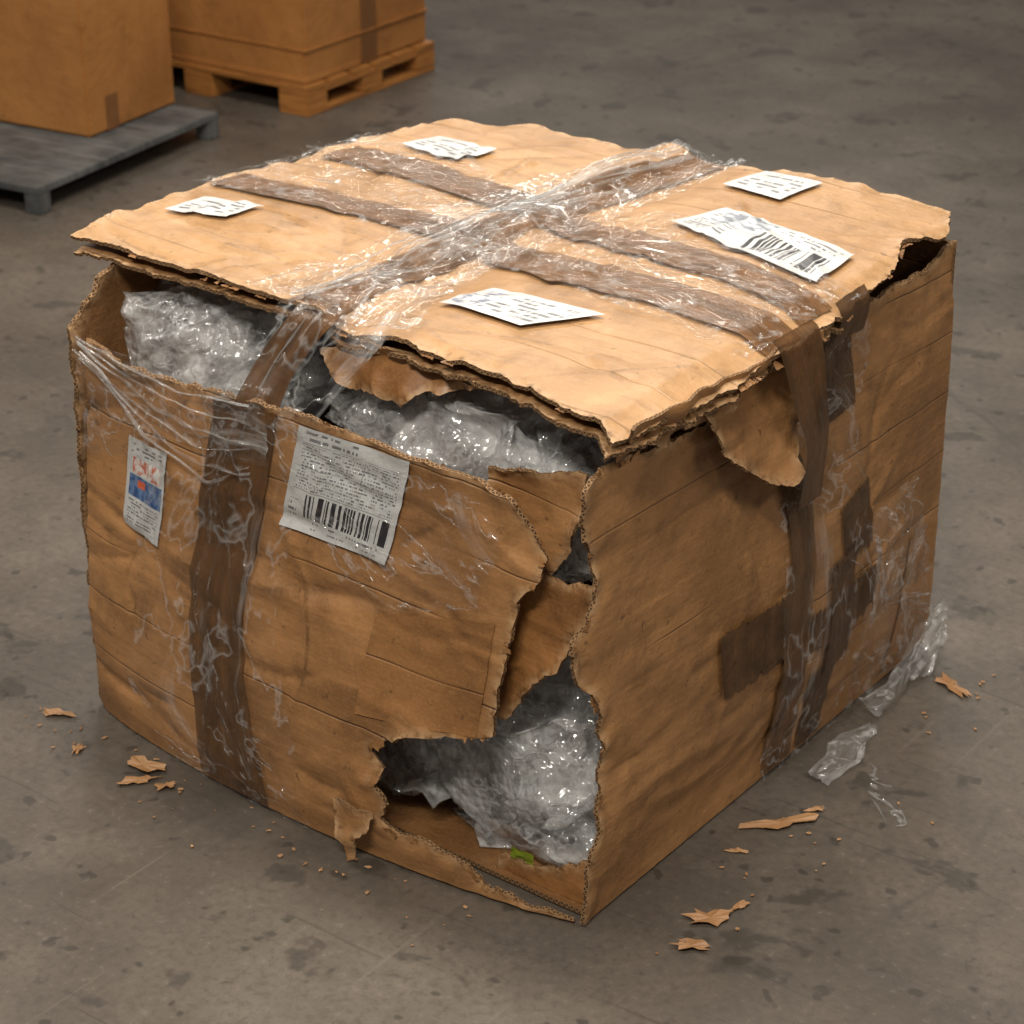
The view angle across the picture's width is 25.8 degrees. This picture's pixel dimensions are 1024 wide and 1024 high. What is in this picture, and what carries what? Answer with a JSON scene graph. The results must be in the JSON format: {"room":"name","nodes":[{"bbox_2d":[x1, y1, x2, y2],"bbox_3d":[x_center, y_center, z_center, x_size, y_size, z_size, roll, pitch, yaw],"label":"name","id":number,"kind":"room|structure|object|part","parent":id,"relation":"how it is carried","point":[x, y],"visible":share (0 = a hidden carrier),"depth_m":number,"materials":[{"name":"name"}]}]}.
{"room":"loading area","nodes":[
{"label":"loading area","id":0,"kind":"room"},
{"bbox_2d":[0,0,1023,1023],"bbox_3d":[0.942,-1.431,6.781,24.000,0.001,24.000,19,32,33],"label":"floor","id":1,"kind":"structure","parent":0,"point":[109,912],"depth_m":3.22,"materials":[{"name":"concrete"}]},
{"bbox_2d":[0,104,218,215],"bbox_3d":[-1.513,-1.015,5.869,1.300,0.068,0.730,14,30,26],"label":"pallet","id":2,"kind":"object","parent":1,"relation":"on","point":[34,162],"visible":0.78,"depth_m":5.59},
{"bbox_2d":[0,0,173,136],"bbox_3d":[-1.246,-1.324,5.793,0.622,0.551,0.360,14,30,26],"label":"cardboard box","id":3,"kind":"object","parent":2,"relation":"on","point":[86,68],"visible":1,"depth_m":5.65,"materials":[{"name":"brown cardboard"}]},
{"bbox_2d":[172,40,434,116],"bbox_3d":[-0.717,-1.308,6.441,0.800,0.083,0.585,17,31,30],"label":"wooden pallet","id":4,"kind":"object","parent":1,"relation":"on","point":[395,67],"visible":0.44,"depth_m":6.21,"materials":[{"name":"brown wood"}]},
{"bbox_2d":[168,0,427,84],"bbox_3d":[-0.706,-1.574,6.300,0.748,0.516,0.562,17,31,30],"label":"cardboard box","id":5,"kind":"object","parent":4,"relation":"on","point":[305,42],"visible":0.75,"depth_m":6.11,"materials":[{"name":"brown cardboard"}]},
{"bbox_2d":[25,672,995,953],"bbox_3d":[0.031,0.409,3.073,1.457,0.006,0.650,-2,27,-4],"label":"scraps","id":6,"kind":"object","parent":1,"relation":"on","point":[715,917],"visible":1,"depth_m":3.06,"materials":[{"name":"brown cardboard"}]},
{"bbox_2d":[66,118,956,924],"bbox_3d":[-0.003,-0.071,3.221,1.042,0.732,1.034,19,32,33],"label":"cardboard box","id":7,"kind":"object","parent":1,"relation":"on","point":[284,598],"visible":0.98,"depth_m":2.96,"materials":[{"name":"brown cardboard"}]},
{"bbox_3d":[-0.337,-0.175,3.491,0.027,0.678,0.890,19,32,33],"label":"panel","id":8,"kind":"part","parent":7,"relation":"part of","materials":[{"name":"brown cardboard"}]},
{"bbox_3d":[-0.279,0.144,2.943,0.876,0.593,0.075,19,32,33],"label":"panel","id":9,"kind":"part","parent":7,"relation":"part of","materials":[{"name":"brown cardboard"}]},
{"bbox_2d":[122,279,640,865],"bbox_3d":[-0.150,0.042,3.063,0.857,0.645,0.320,19,32,33],"label":"bubble wrap","id":10,"kind":"object","parent":7,"relation":"in","point":[544,757],"visible":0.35,"depth_m":2.95,"materials":[{"name":"white"}]},
{"bbox_3d":[0.012,0.244,3.399,0.861,0.007,0.861,19,32,33],"label":"panel","id":11,"kind":"part","parent":7,"relation":"part of","materials":[{"name":"brown cardboard"}]},
{"bbox_3d":[0.279,-0.213,3.567,0.886,0.678,0.016,19,32,33],"label":"panel","id":12,"kind":"part","parent":7,"relation":"part of","materials":[{"name":"brown cardboard"}]},
{"bbox_3d":[0.358,0.074,3.006,0.041,0.665,0.932,19,32,33],"label":"panel","id":13,"kind":"part","parent":7,"relation":"part of","materials":[{"name":"brown cardboard"}]}
]}

